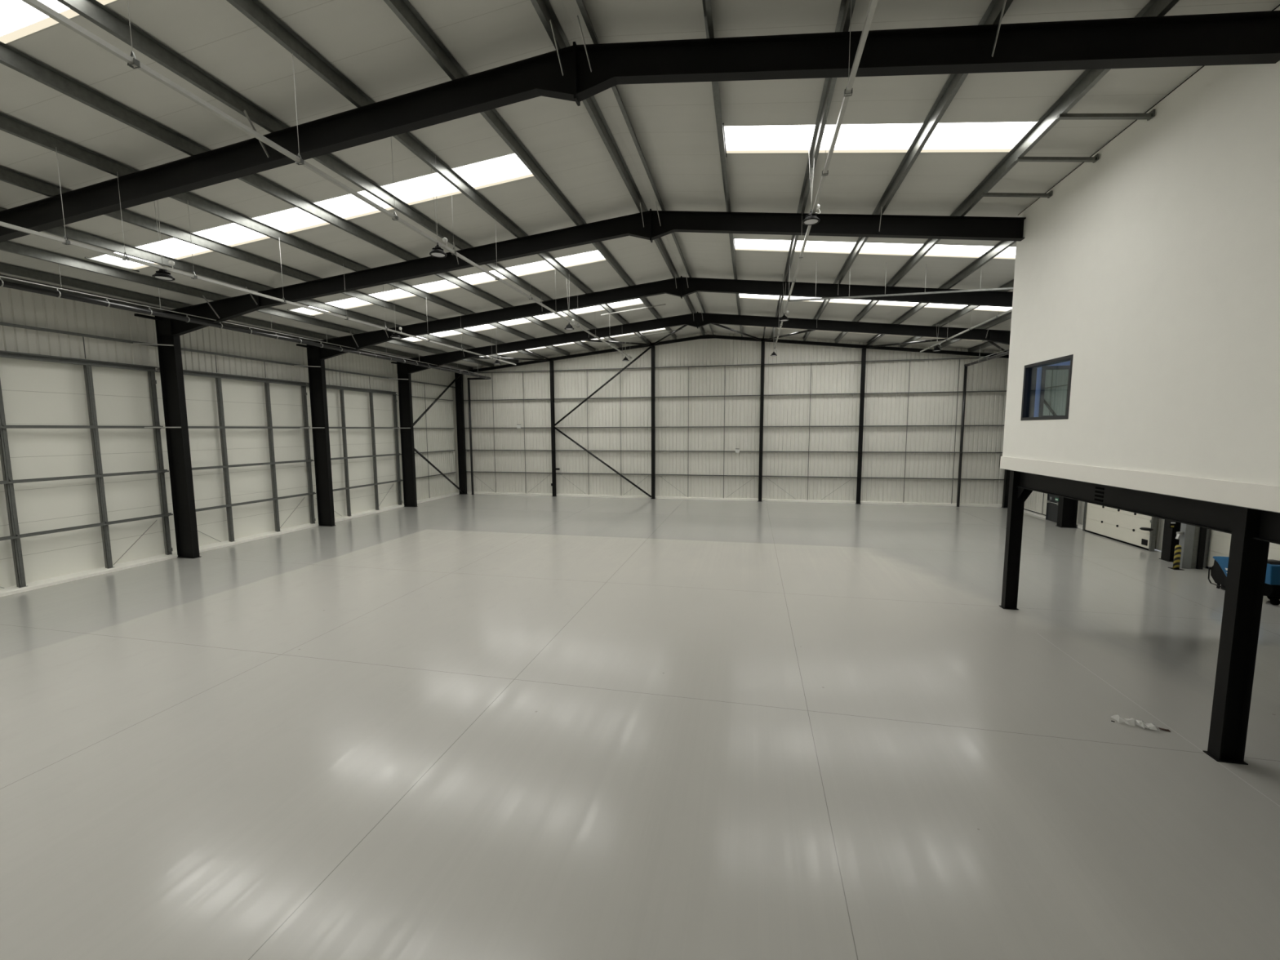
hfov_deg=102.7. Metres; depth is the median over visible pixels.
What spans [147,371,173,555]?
stud
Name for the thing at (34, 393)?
wall
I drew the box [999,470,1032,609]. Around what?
post
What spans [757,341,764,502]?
post
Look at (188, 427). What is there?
rail
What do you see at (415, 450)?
tube
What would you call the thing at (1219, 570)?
machine
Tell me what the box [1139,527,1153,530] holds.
handle
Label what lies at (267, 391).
stud
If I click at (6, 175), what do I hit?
purlin
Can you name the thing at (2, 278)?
purlin
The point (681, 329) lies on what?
strut
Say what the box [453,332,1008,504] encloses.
wall
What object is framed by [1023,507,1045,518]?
baseboard
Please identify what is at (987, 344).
purlin
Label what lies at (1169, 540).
steel column
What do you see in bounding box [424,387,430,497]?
rod
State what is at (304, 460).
rail
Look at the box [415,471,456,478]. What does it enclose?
rail
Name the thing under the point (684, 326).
tube
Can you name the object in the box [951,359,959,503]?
rod
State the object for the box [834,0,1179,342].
purlin
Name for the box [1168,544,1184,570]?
bollard
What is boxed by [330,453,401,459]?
rail
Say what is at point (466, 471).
rail
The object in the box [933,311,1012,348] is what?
purlin
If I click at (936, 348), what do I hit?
lamp
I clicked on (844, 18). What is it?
purlin
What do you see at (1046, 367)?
window
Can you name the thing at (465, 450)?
rail
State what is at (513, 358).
tube
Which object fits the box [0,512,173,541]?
rail
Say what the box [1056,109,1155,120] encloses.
strut
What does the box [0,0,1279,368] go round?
ceiling
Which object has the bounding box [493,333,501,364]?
lamp
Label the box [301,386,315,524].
stud
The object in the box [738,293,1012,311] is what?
window
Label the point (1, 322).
rail
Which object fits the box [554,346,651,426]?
tube
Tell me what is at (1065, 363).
wall
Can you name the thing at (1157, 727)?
paper scrap
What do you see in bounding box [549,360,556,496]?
post
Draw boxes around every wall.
[0,286,458,588]
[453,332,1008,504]
[1002,3,1279,486]
[1023,369,1164,551]
[1033,360,1070,417]
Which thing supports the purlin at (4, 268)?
on the rafter at (575, 73)
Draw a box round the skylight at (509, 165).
[84,153,533,271]
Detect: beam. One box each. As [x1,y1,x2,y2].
[1016,471,1234,533]
[1253,510,1279,544]
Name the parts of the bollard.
post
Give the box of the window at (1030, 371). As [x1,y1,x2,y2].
[1020,354,1073,420]
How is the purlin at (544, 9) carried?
on the rafter at (575, 73)
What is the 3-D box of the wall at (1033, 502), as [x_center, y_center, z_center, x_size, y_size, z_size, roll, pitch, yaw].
[19.875,-1.174,12.350,0.040,10.011,42.660,1,6,12]
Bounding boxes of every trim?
[999,456,1279,512]
[1017,4,1279,215]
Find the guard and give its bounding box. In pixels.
[1178,523,1207,568]
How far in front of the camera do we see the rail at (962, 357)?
36.10 m
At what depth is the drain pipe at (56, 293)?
19.19 m
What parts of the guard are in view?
guard post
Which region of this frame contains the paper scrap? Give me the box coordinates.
[1155,727,1170,731]
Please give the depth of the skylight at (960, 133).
11.35 m
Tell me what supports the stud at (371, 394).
on the baseboard at (14, 589)
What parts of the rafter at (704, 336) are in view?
splice plate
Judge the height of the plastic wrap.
0.091 m
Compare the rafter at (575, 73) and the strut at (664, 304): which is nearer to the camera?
the rafter at (575, 73)
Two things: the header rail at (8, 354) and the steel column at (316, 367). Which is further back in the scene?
the steel column at (316, 367)
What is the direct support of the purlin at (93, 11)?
on the rafter at (575, 73)
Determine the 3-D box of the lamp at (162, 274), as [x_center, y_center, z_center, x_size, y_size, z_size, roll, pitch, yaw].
[-11.144,-5.851,11.868,0.412,2.275,0.400,1,6,12]
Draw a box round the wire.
[113,520,156,564]
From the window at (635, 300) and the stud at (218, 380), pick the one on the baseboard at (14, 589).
the stud at (218, 380)
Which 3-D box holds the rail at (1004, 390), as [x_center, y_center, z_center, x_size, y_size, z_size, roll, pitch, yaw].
[4.853,-6.031,36.933,39.500,0.065,0.180,1,6,12]
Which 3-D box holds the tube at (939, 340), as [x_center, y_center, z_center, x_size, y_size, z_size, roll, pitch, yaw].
[16.331,-8.148,30.282,0.120,0.722,7.995,-2,6,-20]
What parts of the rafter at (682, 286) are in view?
plate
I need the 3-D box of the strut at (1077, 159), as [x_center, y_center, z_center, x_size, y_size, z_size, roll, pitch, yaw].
[8.827,-6.798,10.868,1.574,0.176,0.142,1,6,8]
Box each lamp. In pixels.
[151,201,175,280]
[390,284,401,338]
[429,155,447,257]
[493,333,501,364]
[564,284,574,329]
[622,340,629,361]
[770,338,777,355]
[779,280,789,321]
[801,145,820,225]
[932,320,941,351]
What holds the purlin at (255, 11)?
on the rafter at (575, 73)
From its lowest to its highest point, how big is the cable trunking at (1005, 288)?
1.497 m
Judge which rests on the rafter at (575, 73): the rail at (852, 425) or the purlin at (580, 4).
the purlin at (580, 4)
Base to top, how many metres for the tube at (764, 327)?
0.099 m
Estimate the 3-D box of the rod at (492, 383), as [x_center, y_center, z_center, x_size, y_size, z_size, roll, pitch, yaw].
[-11.611,-3.712,40.715,0.040,9.530,0.040,1,6,12]
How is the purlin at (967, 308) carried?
on the rafter at (575, 73)
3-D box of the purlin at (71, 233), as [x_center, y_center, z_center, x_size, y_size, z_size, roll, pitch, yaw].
[-13.951,-7.093,19.090,0.154,0.256,42.600,1,6,12]
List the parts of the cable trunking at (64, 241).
chain, chain, chain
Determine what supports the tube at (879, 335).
attached to the rafter at (697, 319)
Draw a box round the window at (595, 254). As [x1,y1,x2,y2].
[287,250,606,316]
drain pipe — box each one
[0,264,491,494]
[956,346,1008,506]
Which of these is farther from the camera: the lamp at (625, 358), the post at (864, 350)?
the post at (864, 350)
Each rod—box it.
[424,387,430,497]
[492,382,496,493]
[522,372,526,493]
[586,386,588,479]
[620,404,621,471]
[688,367,688,445]
[723,385,724,497]
[807,363,811,498]
[902,360,910,502]
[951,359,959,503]
[1041,369,1053,513]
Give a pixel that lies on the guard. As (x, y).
(1193, 542)
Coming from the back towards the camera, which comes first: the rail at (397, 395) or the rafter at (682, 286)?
the rail at (397, 395)
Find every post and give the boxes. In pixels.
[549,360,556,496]
[651,345,655,498]
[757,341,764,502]
[855,347,866,504]
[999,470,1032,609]
[1203,506,1269,764]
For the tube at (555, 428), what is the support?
attached to the post at (653, 346)
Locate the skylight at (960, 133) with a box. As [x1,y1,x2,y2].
[722,121,1031,157]
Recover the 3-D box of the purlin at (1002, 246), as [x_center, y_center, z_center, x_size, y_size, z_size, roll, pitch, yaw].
[10.778,-7.053,13.713,0.154,0.256,42.600,1,6,12]
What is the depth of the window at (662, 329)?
35.54 m
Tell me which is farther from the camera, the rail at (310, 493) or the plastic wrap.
the rail at (310, 493)
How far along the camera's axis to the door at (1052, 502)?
28.33 m
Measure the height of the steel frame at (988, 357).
10.042 m
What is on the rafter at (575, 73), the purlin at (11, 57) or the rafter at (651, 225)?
the purlin at (11, 57)
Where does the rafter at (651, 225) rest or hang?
on the steel column at (169, 348)
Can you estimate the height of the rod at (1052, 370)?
9.340 m
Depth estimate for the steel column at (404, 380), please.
34.31 m
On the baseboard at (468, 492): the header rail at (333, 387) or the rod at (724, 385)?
the rod at (724, 385)
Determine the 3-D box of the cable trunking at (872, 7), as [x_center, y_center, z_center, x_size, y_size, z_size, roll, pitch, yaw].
[4.876,-7.144,15.811,0.110,1.294,32.200,1,6,12]
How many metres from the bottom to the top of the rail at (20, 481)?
0.100 m
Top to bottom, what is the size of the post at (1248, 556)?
3.960 m
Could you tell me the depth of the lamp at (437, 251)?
12.21 m
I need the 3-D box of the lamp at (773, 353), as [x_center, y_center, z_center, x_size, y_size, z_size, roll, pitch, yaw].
[8.229,-8.627,31.386,0.412,1.974,0.400,1,6,12]
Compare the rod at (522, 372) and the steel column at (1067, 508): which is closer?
the steel column at (1067, 508)
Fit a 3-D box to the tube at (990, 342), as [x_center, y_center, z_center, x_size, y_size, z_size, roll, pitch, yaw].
[20.648,-7.601,29.398,8.084,0.460,0.120,-6,8,-44]
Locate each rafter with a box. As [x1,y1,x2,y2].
[0,0,1279,242]
[155,201,1026,336]
[306,273,1013,359]
[396,310,1010,373]
[457,334,1008,374]
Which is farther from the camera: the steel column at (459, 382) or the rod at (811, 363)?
the steel column at (459, 382)
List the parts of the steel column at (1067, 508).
plate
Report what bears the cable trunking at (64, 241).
hanging from the ceiling
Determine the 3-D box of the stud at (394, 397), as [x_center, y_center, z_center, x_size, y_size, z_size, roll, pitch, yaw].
[-16.259,-1.982,34.321,0.230,7.400,0.120,1,6,12]
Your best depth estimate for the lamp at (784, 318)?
21.48 m
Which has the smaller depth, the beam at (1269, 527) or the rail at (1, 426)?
the beam at (1269, 527)
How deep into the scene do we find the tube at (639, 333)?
34.22 m
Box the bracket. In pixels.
[1175,531,1183,539]
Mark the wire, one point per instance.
(156, 520)
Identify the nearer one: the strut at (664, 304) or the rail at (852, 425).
the strut at (664, 304)
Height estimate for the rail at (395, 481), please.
0.100 m
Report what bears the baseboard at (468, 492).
attached to the wall at (981, 408)
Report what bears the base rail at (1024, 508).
on the baseboard at (1024, 510)
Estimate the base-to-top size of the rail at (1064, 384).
0.060 m
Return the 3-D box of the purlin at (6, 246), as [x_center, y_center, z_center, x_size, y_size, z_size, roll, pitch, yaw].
[-15.974,-6.912,19.548,0.154,0.256,42.600,1,6,12]
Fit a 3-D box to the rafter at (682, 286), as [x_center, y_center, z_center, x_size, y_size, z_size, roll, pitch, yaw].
[1.650,-7.365,22.390,39.430,3.150,0.925,1,6,12]
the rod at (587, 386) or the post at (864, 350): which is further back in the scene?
the rod at (587, 386)
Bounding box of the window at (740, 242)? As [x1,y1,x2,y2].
[733,237,1016,258]
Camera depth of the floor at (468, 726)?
8.24 m
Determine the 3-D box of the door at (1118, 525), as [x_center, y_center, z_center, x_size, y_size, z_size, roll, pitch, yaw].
[21.831,0.600,23.329,0.150,4.350,4.500,1,6,12]
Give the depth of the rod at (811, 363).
35.63 m
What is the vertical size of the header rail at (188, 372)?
0.200 m
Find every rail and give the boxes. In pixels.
[0,321,455,387]
[0,350,157,372]
[0,425,164,428]
[0,469,168,484]
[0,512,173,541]
[157,367,307,386]
[187,426,310,428]
[191,459,314,470]
[195,492,315,511]
[306,382,397,395]
[315,479,402,493]
[328,426,399,428]
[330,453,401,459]
[396,395,453,400]
[413,427,454,428]
[414,449,455,453]
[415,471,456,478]
[463,390,1006,400]
[464,425,1004,428]
[465,449,1002,453]
[466,471,1004,479]
[471,357,996,373]
[1023,508,1045,515]
[1044,384,1067,388]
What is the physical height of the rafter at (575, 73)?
3.150 m
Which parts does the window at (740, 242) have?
frame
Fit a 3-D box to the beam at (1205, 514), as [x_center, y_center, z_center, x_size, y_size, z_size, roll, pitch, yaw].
[9.899,0.291,10.995,0.200,0.460,6.680,1,6,12]
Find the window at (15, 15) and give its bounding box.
[0,0,115,44]
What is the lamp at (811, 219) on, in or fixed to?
hanging from the cable trunking at (872, 7)
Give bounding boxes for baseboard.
[0,492,459,596]
[457,491,1002,506]
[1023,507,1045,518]
[1075,523,1083,528]
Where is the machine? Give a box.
[1208,555,1279,604]
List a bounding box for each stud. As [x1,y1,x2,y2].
[0,380,26,587]
[82,336,112,568]
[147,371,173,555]
[214,355,234,542]
[263,361,280,532]
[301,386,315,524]
[339,372,351,515]
[368,376,379,510]
[392,394,402,505]
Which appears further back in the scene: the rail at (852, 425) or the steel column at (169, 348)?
the rail at (852, 425)
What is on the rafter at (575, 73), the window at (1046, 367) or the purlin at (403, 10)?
the purlin at (403, 10)
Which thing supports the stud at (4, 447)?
on the baseboard at (14, 589)
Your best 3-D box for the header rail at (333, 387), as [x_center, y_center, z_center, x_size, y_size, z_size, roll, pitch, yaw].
[-17.042,-5.423,30.730,0.300,0.200,6.970,1,6,12]
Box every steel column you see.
[133,313,201,558]
[293,343,336,526]
[388,361,417,506]
[454,373,466,494]
[1001,469,1009,507]
[1056,368,1078,528]
[1159,519,1181,561]
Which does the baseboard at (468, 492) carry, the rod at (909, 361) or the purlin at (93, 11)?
the rod at (909, 361)
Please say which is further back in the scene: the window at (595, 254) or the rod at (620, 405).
the rod at (620, 405)
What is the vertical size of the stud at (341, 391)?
8.382 m
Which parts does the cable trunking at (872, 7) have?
chain, chain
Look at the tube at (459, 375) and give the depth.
37.06 m
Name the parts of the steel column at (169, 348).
plate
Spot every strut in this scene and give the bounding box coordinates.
[600,303,666,315]
[630,328,683,337]
[980,190,1052,198]
[1014,153,1099,163]
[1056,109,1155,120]
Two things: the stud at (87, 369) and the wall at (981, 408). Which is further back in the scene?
the wall at (981, 408)
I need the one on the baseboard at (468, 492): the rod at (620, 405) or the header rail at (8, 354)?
the rod at (620, 405)
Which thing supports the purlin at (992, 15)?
on the rafter at (575, 73)
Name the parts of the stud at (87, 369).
sag rod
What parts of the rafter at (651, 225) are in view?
plate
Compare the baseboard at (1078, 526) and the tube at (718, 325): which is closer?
the baseboard at (1078, 526)
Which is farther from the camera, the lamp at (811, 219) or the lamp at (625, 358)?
the lamp at (625, 358)
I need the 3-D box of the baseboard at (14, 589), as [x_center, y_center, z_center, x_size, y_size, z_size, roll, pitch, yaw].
[-19.174,3.075,21.268,0.490,0.160,42.660,1,6,12]
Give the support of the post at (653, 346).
on the floor at (468, 726)
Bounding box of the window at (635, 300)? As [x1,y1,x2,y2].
[400,298,643,342]
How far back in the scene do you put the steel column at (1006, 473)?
33.14 m
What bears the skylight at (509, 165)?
in the ceiling
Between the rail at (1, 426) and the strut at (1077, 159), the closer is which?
the strut at (1077, 159)
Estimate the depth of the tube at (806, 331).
31.82 m
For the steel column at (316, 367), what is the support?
on the floor at (468, 726)
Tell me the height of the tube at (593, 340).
0.666 m
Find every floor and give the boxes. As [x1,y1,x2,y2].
[0,493,1279,959]
[1002,468,1279,513]
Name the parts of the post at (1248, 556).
plate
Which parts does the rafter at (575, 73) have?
plate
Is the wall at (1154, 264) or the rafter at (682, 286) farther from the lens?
the rafter at (682, 286)
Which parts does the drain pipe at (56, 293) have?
support rail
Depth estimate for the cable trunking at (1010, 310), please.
22.65 m
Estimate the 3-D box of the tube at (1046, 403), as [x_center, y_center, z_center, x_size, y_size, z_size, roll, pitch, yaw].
[23.056,-4.480,29.189,0.136,4.715,6.680,1,6,12]
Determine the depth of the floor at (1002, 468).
8.93 m
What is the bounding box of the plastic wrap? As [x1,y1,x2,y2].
[1133,720,1151,728]
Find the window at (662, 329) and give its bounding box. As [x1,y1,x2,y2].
[476,328,665,359]
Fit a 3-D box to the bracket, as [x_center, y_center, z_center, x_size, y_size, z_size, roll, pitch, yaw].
[19.768,2.031,18.758,0.348,0.284,0.117,-2,6,-15]
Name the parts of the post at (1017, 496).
plate, knee plate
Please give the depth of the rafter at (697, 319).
29.23 m
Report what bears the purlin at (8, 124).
on the rafter at (575, 73)
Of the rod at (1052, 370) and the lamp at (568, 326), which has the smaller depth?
the lamp at (568, 326)
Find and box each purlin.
[0,41,595,351]
[0,112,570,355]
[0,165,544,359]
[0,207,519,363]
[0,240,494,366]
[0,262,472,369]
[0,275,460,370]
[56,0,622,347]
[226,0,648,343]
[383,0,677,339]
[530,0,706,335]
[575,0,714,334]
[702,0,742,337]
[770,0,855,337]
[802,0,1013,341]
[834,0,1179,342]
[866,240,1016,345]
[899,279,1013,347]
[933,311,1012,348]
[967,341,997,351]
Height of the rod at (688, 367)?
9.530 m
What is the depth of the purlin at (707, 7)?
11.22 m
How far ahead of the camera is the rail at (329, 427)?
31.02 m
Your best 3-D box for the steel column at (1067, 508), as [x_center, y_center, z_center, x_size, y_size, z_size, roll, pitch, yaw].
[22.231,-2.364,26.248,0.740,9.673,0.480,1,6,12]
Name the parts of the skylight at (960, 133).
frame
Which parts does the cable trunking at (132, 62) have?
chain, chain, chain, chain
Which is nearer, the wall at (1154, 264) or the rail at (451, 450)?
the wall at (1154, 264)
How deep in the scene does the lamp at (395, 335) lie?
19.74 m
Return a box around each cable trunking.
[0,146,515,364]
[21,0,632,358]
[773,0,877,348]
[787,259,1013,302]
[920,306,1012,352]
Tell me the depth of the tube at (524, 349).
35.98 m
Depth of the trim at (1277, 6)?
9.92 m
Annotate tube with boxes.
[413,373,460,426]
[414,448,463,493]
[471,356,551,360]
[522,349,551,359]
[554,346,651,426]
[554,426,651,497]
[582,339,652,345]
[637,332,652,344]
[652,324,687,345]
[713,324,763,341]
[762,327,765,340]
[763,329,815,341]
[863,333,882,346]
[864,337,959,347]
[987,341,1008,355]
[1044,399,1057,415]
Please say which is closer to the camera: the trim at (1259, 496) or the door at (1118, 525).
the trim at (1259, 496)
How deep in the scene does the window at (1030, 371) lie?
13.45 m
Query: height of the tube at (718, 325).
0.374 m
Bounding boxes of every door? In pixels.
[1045,493,1058,522]
[1082,502,1157,551]
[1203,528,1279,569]
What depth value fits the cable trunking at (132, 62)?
7.55 m
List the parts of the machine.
tank, seat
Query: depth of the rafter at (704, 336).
35.73 m
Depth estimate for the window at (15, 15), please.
7.73 m
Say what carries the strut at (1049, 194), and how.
attached to the purlin at (1088, 78)
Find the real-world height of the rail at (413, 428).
0.060 m

